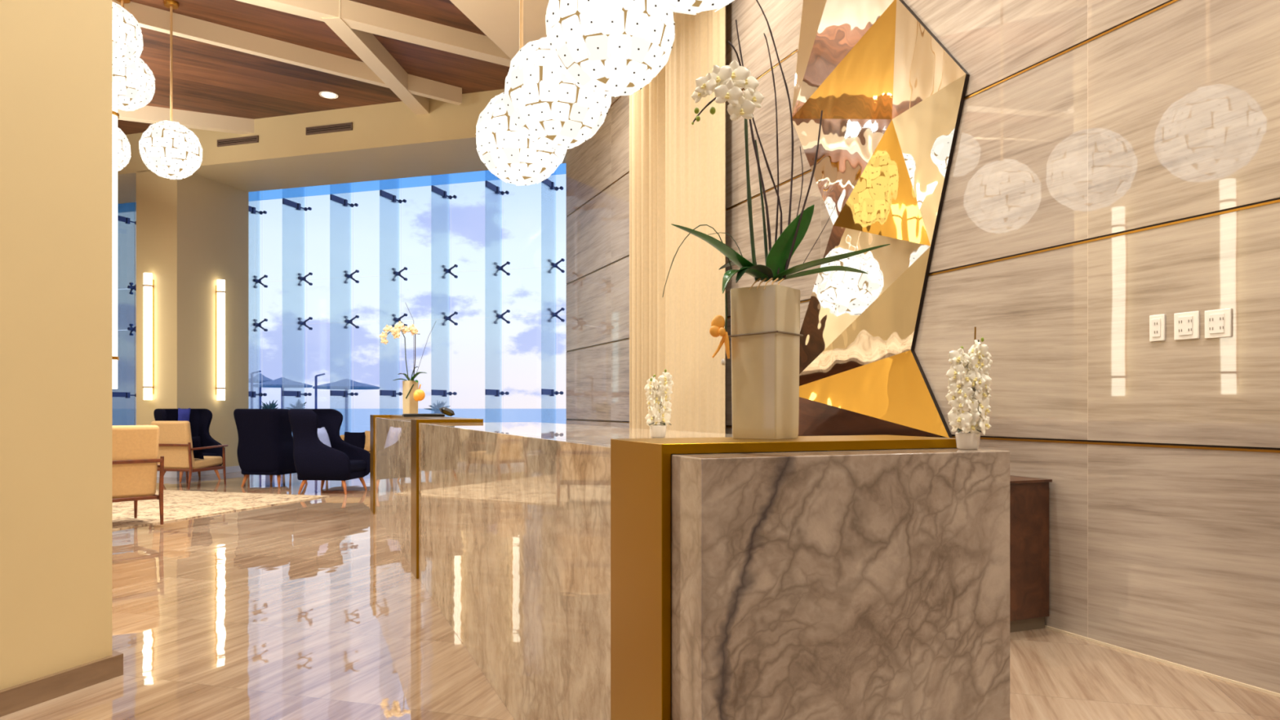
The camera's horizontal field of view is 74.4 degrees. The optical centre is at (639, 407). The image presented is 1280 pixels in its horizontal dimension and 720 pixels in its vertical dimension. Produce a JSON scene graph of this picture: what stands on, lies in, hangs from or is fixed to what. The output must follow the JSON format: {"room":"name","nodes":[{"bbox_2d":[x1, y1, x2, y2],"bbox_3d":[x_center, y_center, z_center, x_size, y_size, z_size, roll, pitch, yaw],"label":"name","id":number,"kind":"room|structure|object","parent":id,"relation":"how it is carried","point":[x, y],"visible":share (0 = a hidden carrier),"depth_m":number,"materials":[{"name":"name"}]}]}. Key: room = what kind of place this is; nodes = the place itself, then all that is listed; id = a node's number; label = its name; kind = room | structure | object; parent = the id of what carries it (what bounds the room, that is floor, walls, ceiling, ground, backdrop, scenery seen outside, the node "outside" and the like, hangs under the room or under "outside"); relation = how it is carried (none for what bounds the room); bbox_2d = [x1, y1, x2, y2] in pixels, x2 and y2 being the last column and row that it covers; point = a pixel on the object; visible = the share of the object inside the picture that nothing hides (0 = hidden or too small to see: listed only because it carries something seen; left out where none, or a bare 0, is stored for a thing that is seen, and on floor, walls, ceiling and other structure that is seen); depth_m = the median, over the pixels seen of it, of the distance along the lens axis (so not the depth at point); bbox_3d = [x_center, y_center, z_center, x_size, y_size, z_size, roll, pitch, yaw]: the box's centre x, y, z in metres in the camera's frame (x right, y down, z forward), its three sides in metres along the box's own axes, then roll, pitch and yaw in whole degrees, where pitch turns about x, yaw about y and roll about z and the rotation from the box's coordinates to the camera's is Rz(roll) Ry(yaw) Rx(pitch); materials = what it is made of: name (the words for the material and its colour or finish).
{"room":"hotel lobby","nodes":[
{"label":"hotel lobby","id":0,"kind":"room"},
{"bbox_2d":[0,0,111,689],"bbox_3d":[-3.981,-1.825,3.180,3.238,6.049,7.039,0,0,0],"label":"wall pillar","id":1,"kind":"structure","parent":0,"point":[55,55],"depth_m":3.52,"materials":[{"name":"beige paint"}]},
{"bbox_2d":[0,649,123,716],"bbox_3d":[-2.953,1.153,1.971,0.906,0.095,4.678,0,0,5],"label":"baseboard","id":2,"kind":"structure","parent":1,"relation":"attached to","point":[20,696],"depth_m":3.51,"materials":[{"name":"brown wood"}]},
{"bbox_2d":[111,82,119,388],"bbox_3d":[-3.854,-1.240,6.083,0.168,2.200,0.156,0,0,-23],"label":"wall sconce","id":3,"kind":"object","parent":1,"relation":"attached to","point":[115,115],"visible":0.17,"depth_m":6.07,"materials":[{"name":"white glass"}]},
{"bbox_2d":[117,0,510,134],"bbox_3d":[-3.237,-4.929,3.104,26.000,0.200,24.055,0,0,17],"label":"ceiling","id":4,"kind":"structure","parent":0,"point":[207,78],"depth_m":11.93,"materials":[{"name":"brown wood"}]},
{"bbox_2d":[117,127,131,171],"bbox_3d":[-6.789,-3.884,10.600,0.670,1.891,0.665,0,0,4],"label":"pendant lamp","id":5,"kind":"object","parent":4,"relation":"hanging from","point":[124,156],"visible":0.21,"depth_m":10.59,"materials":[{"name":"white glass"}]},
{"bbox_2d":[111,1,142,69],"bbox_3d":[-5.630,-4.215,8.899,0.670,1.227,0.665,0,0,-2],"label":"pendant lamp","id":6,"kind":"object","parent":4,"relation":"hanging from","point":[126,34],"visible":0.42,"depth_m":8.81,"materials":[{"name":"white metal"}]},
{"bbox_2d":[111,0,155,111],"bbox_3d":[-6.074,-4.167,9.899,0.670,1.324,0.665,0,0,-15],"label":"pendant lamp","id":7,"kind":"object","parent":4,"relation":"hanging from","point":[135,82],"visible":0.48,"depth_m":9.78,"materials":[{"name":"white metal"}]},
{"bbox_2d":[138,0,202,179],"bbox_3d":[-5.584,-3.778,10.049,0.665,2.101,0.670,0,0,0],"label":"pendant lamp","id":8,"kind":"object","parent":4,"relation":"hanging from","point":[170,149],"visible":1,"depth_m":9.86,"materials":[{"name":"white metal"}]},
{"bbox_2d":[111,0,462,105],"bbox_3d":[-5.742,-4.718,10.334,7.761,0.241,0.110,0,0,-39],"label":"ceiling beam","id":9,"kind":"structure","parent":4,"relation":"attached to","point":[148,17],"depth_m":11.03,"materials":[{"name":"beige paint"}]},
{"bbox_2d":[319,91,337,98],"bbox_3d":[-4.798,-4.821,12.997,0.280,0.016,0.280,0,0,0],"label":"recessed light","id":10,"kind":"object","parent":4,"relation":"in","point":[328,95],"visible":1,"depth_m":12.97,"materials":[{"name":"white plastic"}]},
{"bbox_2d":[235,0,511,66],"bbox_3d":[-4.620,-4.718,9.341,7.904,0.241,0.220,0,0,-33],"label":"ceiling beam","id":11,"kind":"structure","parent":4,"relation":"attached to","point":[358,16],"depth_m":10.33,"materials":[{"name":"beige paint"}]},
{"bbox_2d":[117,88,566,204],"bbox_3d":[-5.133,-4.495,14.572,15.300,0.708,1.672,0,0,17],"label":"wall","id":12,"kind":"structure","parent":0,"point":[387,140],"depth_m":13.97,"materials":[{"name":"beige paint"}]},
{"bbox_2d":[117,105,253,134],"bbox_3d":[-8.437,-4.718,13.308,5.707,0.241,0.165,0,0,-24],"label":"trim","id":13,"kind":"structure","parent":12,"relation":"attached to","point":[146,114],"depth_m":13.74,"materials":[{"name":"beige paint"}]},
{"bbox_2d":[217,135,258,146],"bbox_3d":[-6.767,-4.488,14.183,0.837,0.113,0.022,0,0,17],"label":"air vent","id":14,"kind":"object","parent":12,"relation":"in","point":[254,139],"visible":1,"depth_m":14.18,"materials":[{"name":"brown metal"}]},
{"bbox_2d":[306,122,352,135],"bbox_3d":[-5.037,-4.521,13.657,0.877,0.120,0.022,0,0,17],"label":"air vent","id":15,"kind":"object","parent":12,"relation":"in","point":[348,126],"visible":1,"depth_m":13.65,"materials":[{"name":"brown metal"}]},
{"bbox_2d":[321,0,429,115],"bbox_3d":[-3.512,-4.713,11.636,0.230,0.253,3.420,0,0,4],"label":"ceiling beam","id":16,"kind":"structure","parent":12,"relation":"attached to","point":[365,45],"depth_m":11.28,"materials":[{"name":"beige paint"}]},
{"bbox_2d":[449,0,549,59],"bbox_3d":[-0.504,-4.625,3.071,11.723,0.449,18.770,0,0,0],"label":"ceiling","id":17,"kind":"structure","parent":0,"point":[499,20],"depth_m":9.52,"materials":[{"name":"beige paint"}]},
{"bbox_2d":[475,0,566,185],"bbox_3d":[-0.869,-3.016,6.170,0.665,2.768,0.670,0,0,0],"label":"pendant lamp","id":18,"kind":"object","parent":17,"relation":"hanging from","point":[512,157],"visible":0.61,"depth_m":5.96,"materials":[{"name":"white glass"}]},
{"bbox_2d":[503,36,611,150],"bbox_3d":[-0.516,-3.016,5.285,0.665,2.768,0.670,0,0,43],"label":"pendant lamp","id":19,"kind":"object","parent":17,"relation":"hanging from","point":[551,111],"visible":0.74,"depth_m":5.06,"materials":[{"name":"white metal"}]},
{"bbox_2d":[545,0,675,97],"bbox_3d":[-0.153,-3.016,4.378,0.665,2.768,0.670,0,0,-41],"label":"pendant lamp","id":20,"kind":"object","parent":17,"relation":"hanging from","point":[615,48],"visible":0.99,"depth_m":4.17,"materials":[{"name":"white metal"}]},
{"bbox_2d":[629,5,726,433],"bbox_3d":[0.355,-1.593,8.958,0.142,5.575,2.350,0,0,-22],"label":"wall panel","id":21,"kind":"object","parent":17,"relation":"hanging from","point":[677,166],"visible":0.56,"depth_m":8.84,"materials":[{"name":"beige fabric"}]},
{"bbox_2d":[648,0,734,14],"bbox_3d":[0.228,-3.016,3.431,0.670,2.768,0.665,0,0,-32],"label":"pendant lamp","id":22,"kind":"object","parent":17,"relation":"hanging from","point":[685,6],"visible":1,"depth_m":3.47,"materials":[{"name":"white glass"}]},
{"bbox_2d":[0,471,1279,719],"bbox_3d":[-3.237,1.300,3.104,26.000,0.200,24.055,0,0,17],"label":"floor","id":23,"kind":"structure","parent":0,"point":[309,609],"depth_m":4.31,"materials":[{"name":"tile"}]},
{"bbox_2d":[153,408,223,482],"bbox_3d":[-7.519,0.608,14.064,0.938,1.193,0.803,0,0,37],"label":"chair","id":24,"kind":"object","parent":23,"relation":"on","point":[200,420],"visible":0.41,"depth_m":14.32,"materials":[{"name":"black fabric"}]},
{"bbox_2d":[177,408,190,421],"bbox_3d":[-7.676,0.230,14.182,0.127,0.456,0.200,0,0,37],"label":"cushion","id":25,"kind":"object","parent":24,"relation":"on","point":[183,414],"visible":0.46,"depth_m":14.13,"materials":[{"name":"blue fabric"}]},
{"bbox_2d":[151,421,227,488],"bbox_3d":[-6.903,0.697,12.898,0.725,1.010,0.845,0,0,12],"label":"lounge chair","id":26,"kind":"object","parent":23,"relation":"on","point":[175,445],"visible":0.74,"depth_m":12.54,"materials":[{"name":"beige fabric"}]},
{"bbox_2d":[191,435,204,458],"bbox_3d":[-6.808,0.600,12.773,0.400,0.349,0.158,0,0,12],"label":"cushion","id":27,"kind":"object","parent":26,"relation":"on","point":[196,441],"visible":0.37,"depth_m":12.71,"materials":[{"name":"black fabric"}]},
{"bbox_2d":[136,169,248,466],"bbox_3d":[-8.186,-1.481,15.506,0.902,5.362,1.682,0,0,17],"label":"wall pier","id":28,"kind":"object","parent":23,"relation":"on","point":[192,231],"visible":0.64,"depth_m":14.89,"materials":[{"name":"beige paint"}]},
{"bbox_2d":[142,272,153,399],"bbox_3d":[-8.546,-1.240,14.654,0.156,2.200,0.168,0,0,17],"label":"wall sconce","id":29,"kind":"object","parent":28,"relation":"attached to","point":[148,285],"visible":1,"depth_m":14.59,"materials":[{"name":"white glass"}]},
{"bbox_2d":[156,465,241,477],"bbox_3d":[-8.193,1.145,15.485,0.932,0.110,1.667,0,0,17],"label":"baseboard","id":30,"kind":"object","parent":28,"relation":"attached to","point":[231,468],"visible":0.29,"depth_m":15.08,"materials":[{"name":"stone"}]},
{"bbox_2d":[215,279,226,399],"bbox_3d":[-7.661,-1.240,15.413,0.168,2.200,0.156,0,0,17],"label":"wall sconce","id":31,"kind":"object","parent":28,"relation":"attached to","point":[220,291],"visible":1,"depth_m":15.35,"materials":[{"name":"white glass"}]},
{"bbox_2d":[111,489,328,530],"bbox_3d":[-6.931,1.194,9.838,4.300,0.012,4.600,0,0,17],"label":"rug","id":32,"kind":"object","parent":23,"relation":"on","point":[177,504],"visible":0.5,"depth_m":10.34,"materials":[{"name":"beige carpet"}]},
{"bbox_2d":[111,425,164,524],"bbox_3d":[-5.350,0.677,8.543,0.845,1.010,0.725,0,0,41],"label":"lounge chair","id":33,"kind":"object","parent":32,"relation":"on","point":[135,448],"visible":0.5,"depth_m":8.38,"materials":[{"name":"beige fabric"}]},
{"bbox_2d":[233,408,307,488],"bbox_3d":[-5.665,0.608,13.027,0.803,1.193,0.938,0,0,12],"label":"chair","id":34,"kind":"object","parent":23,"relation":"on","point":[265,445],"visible":0.88,"depth_m":12.64,"materials":[{"name":"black fabric"}]},
{"bbox_2d":[288,408,369,494],"bbox_3d":[-4.423,0.608,12.053,0.938,1.193,0.803,0,0,7],"label":"chair","id":35,"kind":"object","parent":23,"relation":"on","point":[313,460],"visible":0.98,"depth_m":11.71,"materials":[{"name":"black fabric"}]},
{"bbox_2d":[317,426,331,447],"bbox_3d":[-4.569,0.500,12.070,0.201,0.442,0.460,0,0,7],"label":"cushion","id":36,"kind":"object","parent":35,"relation":"on","point":[322,435],"visible":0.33,"depth_m":12.09,"materials":[{"name":"white fabric"}]},
{"bbox_2d":[369,414,483,578],"bbox_3d":[-2.160,0.640,8.040,0.479,1.120,4.367,0,0,-22],"label":"reception desk","id":37,"kind":"object","parent":23,"relation":"on","point":[393,438],"visible":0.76,"depth_m":7.22,"materials":[{"name":"stone"}]},
{"bbox_2d":[381,417,410,421],"bbox_3d":[-2.098,0.124,7.966,0.420,0.039,3.550,0,0,-22],"label":"countertop","id":38,"kind":"structure","parent":37,"relation":"on","point":[402,419],"depth_m":8.54,"materials":[{"name":"stone"}]},
{"bbox_2d":[378,303,436,413],"bbox_3d":[-2.484,-0.526,8.996,0.575,1.211,0.205,0,0,12],"label":"potted orchid","id":39,"kind":"object","parent":37,"relation":"on","point":[411,394],"visible":1,"depth_m":8.98,"materials":[{"name":"beige ceramic"}]},
{"bbox_2d":[402,406,454,417],"bbox_3d":[-1.790,0.033,7.147,0.424,0.086,0.110,0,0,-22],"label":"terminal","id":40,"kind":"object","parent":37,"relation":"on","point":[445,411],"visible":1,"depth_m":7.13,"materials":[{"name":"black plastic"}]},
{"bbox_2d":[418,422,1009,719],"bbox_3d":[-0.326,0.640,3.982,0.871,1.120,4.503,0,0,-22],"label":"reception desk","id":41,"kind":"object","parent":23,"relation":"on","point":[587,572],"visible":0.89,"depth_m":1.98,"materials":[{"name":"stone"}]},
{"bbox_2d":[428,422,733,444],"bbox_3d":[-0.400,0.124,4.217,0.790,0.040,4.012,0,0,-22],"label":"countertop","id":42,"kind":"structure","parent":41,"relation":"on","point":[585,433],"depth_m":3.74,"materials":[{"name":"stone"}]},
{"bbox_2d":[644,368,673,437],"bbox_3d":[0.066,-0.014,2.976,0.104,0.235,0.066,0,0,0],"label":"potted orchid","id":43,"kind":"object","parent":41,"relation":"on","point":[658,417],"visible":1,"depth_m":2.96,"materials":[{"name":"white plant"}]},
{"bbox_2d":[662,0,890,439],"bbox_3d":[0.352,-0.515,2.221,0.588,1.189,0.230,0,0,0],"label":"potted orchid","id":44,"kind":"object","parent":41,"relation":"on","point":[765,335],"visible":1,"depth_m":2.19,"materials":[{"name":"beige ceramic"}]},
{"bbox_2d":[945,326,992,449],"bbox_3d":[0.825,-0.051,2.112,0.114,0.308,0.079,0,0,0],"label":"potted orchid","id":45,"kind":"object","parent":41,"relation":"on","point":[968,396],"visible":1,"depth_m":2.10,"materials":[{"name":"white plant"}]},
{"bbox_2d":[1009,475,1052,632],"bbox_3d":[1.363,0.792,5.877,0.620,0.815,3.100,0,0,-22],"label":"storage cabinet","id":46,"kind":"object","parent":23,"relation":"on","point":[1028,496],"visible":0.07,"depth_m":4.52,"materials":[{"name":"brown wood"}]},
{"bbox_3d":[-4.550,0.840,14.655,1.700,0.720,0.790,0,0,6],"label":"sofa","id":47,"kind":"object","parent":23,"relation":"on","visible":0},
{"bbox_2d":[343,431,365,448],"bbox_3d":[-4.950,0.580,14.620,0.420,0.329,0.201,0,0,6],"label":"cushion","id":48,"kind":"object","parent":47,"relation":"on","point":[357,439],"visible":0.66,"depth_m":14.58,"materials":[{"name":"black fabric"}]},
{"bbox_2d":[364,431,369,450],"bbox_3d":[-4.550,0.570,14.600,0.420,0.347,0.215,0,0,-11],"label":"cushion","id":49,"kind":"object","parent":47,"relation":"on","point":[366,447],"visible":0.23,"depth_m":14.53,"materials":[{"name":"beige fabric"}]},
{"bbox_2d":[566,0,1279,693],"bbox_3d":[2.226,-1.825,4.924,0.250,6.049,17.490,0,0,-22],"label":"wall","id":50,"kind":"structure","parent":0,"point":[1172,113],"depth_m":4.26,"materials":[{"name":"wood"}]},
{"bbox_2d":[566,49,796,217],"bbox_3d":[2.105,-2.935,4.924,0.033,0.010,17.380,0,0,-22],"label":"trim","id":51,"kind":"structure","parent":50,"relation":"attached to","point":[795,51],"depth_m":8.07,"materials":[{"name":"gold metal"}]},
{"bbox_2d":[725,124,726,433],"bbox_3d":[0.823,-1.600,8.095,0.040,5.600,0.020,0,0,-22],"label":"trim","id":52,"kind":"structure","parent":50,"relation":"attached to","point":[726,124],"depth_m":8.09,"materials":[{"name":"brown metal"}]},
{"bbox_2d":[566,0,1177,284],"bbox_3d":[2.105,-1.895,4.924,0.033,0.010,17.380,0,0,-22],"label":"trim","id":53,"kind":"structure","parent":50,"relation":"attached to","point":[1173,1],"depth_m":4.62,"materials":[{"name":"gold metal"}]},
{"bbox_2d":[789,0,969,437],"bbox_3d":[1.389,-1.815,6.007,0.504,4.256,2.081,0,0,-22],"label":"wall sculpture","id":54,"kind":"object","parent":50,"relation":"attached to","point":[891,95],"visible":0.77,"depth_m":5.77,"materials":[{"name":"gold metal"}]},
{"bbox_2d":[566,197,1279,352],"bbox_3d":[2.105,-0.861,4.924,0.033,0.010,17.380,0,0,-22],"label":"trim","id":55,"kind":"structure","parent":50,"relation":"attached to","point":[1278,200],"depth_m":4.25,"materials":[{"name":"gold metal"}]},
{"bbox_2d":[566,418,1279,453],"bbox_3d":[2.105,0.181,4.924,0.033,0.010,17.380,0,0,-22],"label":"trim","id":56,"kind":"structure","parent":50,"relation":"attached to","point":[992,438],"depth_m":4.15,"materials":[{"name":"gold metal"}]},
{"bbox_2d":[1149,314,1164,342],"bbox_3d":[2.452,-0.380,4.000,0.016,0.125,0.075,0,0,-22],"label":"wall socket","id":57,"kind":"object","parent":50,"relation":"attached to","point":[1157,322],"visible":1,"depth_m":3.99,"materials":[{"name":"white plastic"}]},
{"bbox_2d":[1044,625,1279,697],"bbox_3d":[2.111,1.194,4.878,0.016,0.012,17.490,0,0,-22],"label":"baseboard","id":58,"kind":"structure","parent":50,"relation":"attached to","point":[1261,690],"depth_m":3.94,"materials":[{"name":"beige paint"}]},
{"bbox_2d":[1173,311,1199,340],"bbox_3d":[2.505,-0.377,3.868,0.016,0.125,0.115,0,0,-22],"label":"wall socket","id":59,"kind":"object","parent":50,"relation":"attached to","point":[1186,325],"visible":1,"depth_m":3.86,"materials":[{"name":"white plastic"}]},
{"bbox_2d":[1204,308,1231,338],"bbox_3d":[2.558,-0.373,3.735,0.016,0.125,0.115,0,0,-22],"label":"wall socket","id":60,"kind":"object","parent":50,"relation":"attached to","point":[1218,322],"visible":1,"depth_m":3.73,"materials":[{"name":"white plastic"}]},
{"label":"outside","id":61,"kind":"structure","parent":0,"visible":0},
{"bbox_2d":[350,408,566,432],"bbox_3d":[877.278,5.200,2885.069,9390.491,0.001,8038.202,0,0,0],"label":"sea","id":62,"kind":"structure","parent":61,"point":[361,416],"depth_m":617.54,"materials":[{"name":"liquid"}]},
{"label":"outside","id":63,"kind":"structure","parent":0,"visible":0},
{"bbox_3d":[-7.943,1.355,25.439,90.746,0.290,41.438,0,0,0],"label":"terrace","id":64,"kind":"object","parent":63,"visible":0},
{"bbox_3d":[-9.867,1.206,25.987,47.215,0.012,23.921,0,0,0],"label":"pool","id":65,"kind":"object","parent":64,"relation":"on","visible":0},
{"bbox_2d":[259,373,272,408],"bbox_3d":[-13.293,-0.001,29.500,0.933,2.423,0.933,0,0,0],"label":"parasol","id":66,"kind":"object","parent":65,"relation":"on","point":[262,378],"visible":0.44,"depth_m":29.40,"materials":[{"name":"blue fabric"}]},
{"bbox_2d":[259,400,278,408],"bbox_3d":[-9.610,0.499,22.015,0.594,1.422,0.547,0,0,0],"label":"shrub","id":67,"kind":"object","parent":65,"relation":"on","point":[273,406],"visible":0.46,"depth_m":21.97,"materials":[{"name":"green plant"}]},
{"bbox_2d":[259,377,312,408],"bbox_3d":[-11.652,0.105,27.500,1.826,2.210,1.826,0,0,0],"label":"parasol","id":68,"kind":"object","parent":65,"relation":"on","point":[277,383],"visible":0.42,"depth_m":27.18,"materials":[{"name":"blue fabric"}]},
{"bbox_2d":[315,373,324,408],"bbox_3d":[-9.111,0.109,24.000,0.290,2.202,0.070,0,0,0],"label":"lamp post","id":69,"kind":"object","parent":65,"relation":"on","point":[317,375],"visible":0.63,"depth_m":23.97,"materials":[{"name":"blue metal"}]},
{"bbox_2d":[312,379,379,389],"bbox_3d":[-9.217,0.144,26.500,2.011,2.132,2.011,0,0,0],"label":"parasol","id":70,"kind":"object","parent":65,"relation":"on","point":[357,385],"visible":0.44,"depth_m":26.00,"materials":[{"name":"blue fabric"}]},
{"bbox_3d":[-4.540,-4.705,15.663,15.344,0.288,5.343,0,0,0],"label":"wall","id":71,"kind":"structure","parent":0,"visible":0},
{"bbox_2d":[111,202,136,425],"bbox_3d":[-9.958,-1.681,17.321,4.468,5.762,0.780,0,0,17],"label":"window","id":72,"kind":"structure","parent":71,"relation":"in","point":[123,397],"depth_m":17.90,"materials":[{"name":"clear glass"}]},
{"bbox_2d":[248,168,564,436],"bbox_3d":[-3.965,-1.681,15.499,8.020,5.762,0.780,0,0,17],"label":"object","id":73,"kind":"structure","parent":71,"relation":"in","point":[293,278],"depth_m":15.64,"materials":[{"name":"clear glass"}]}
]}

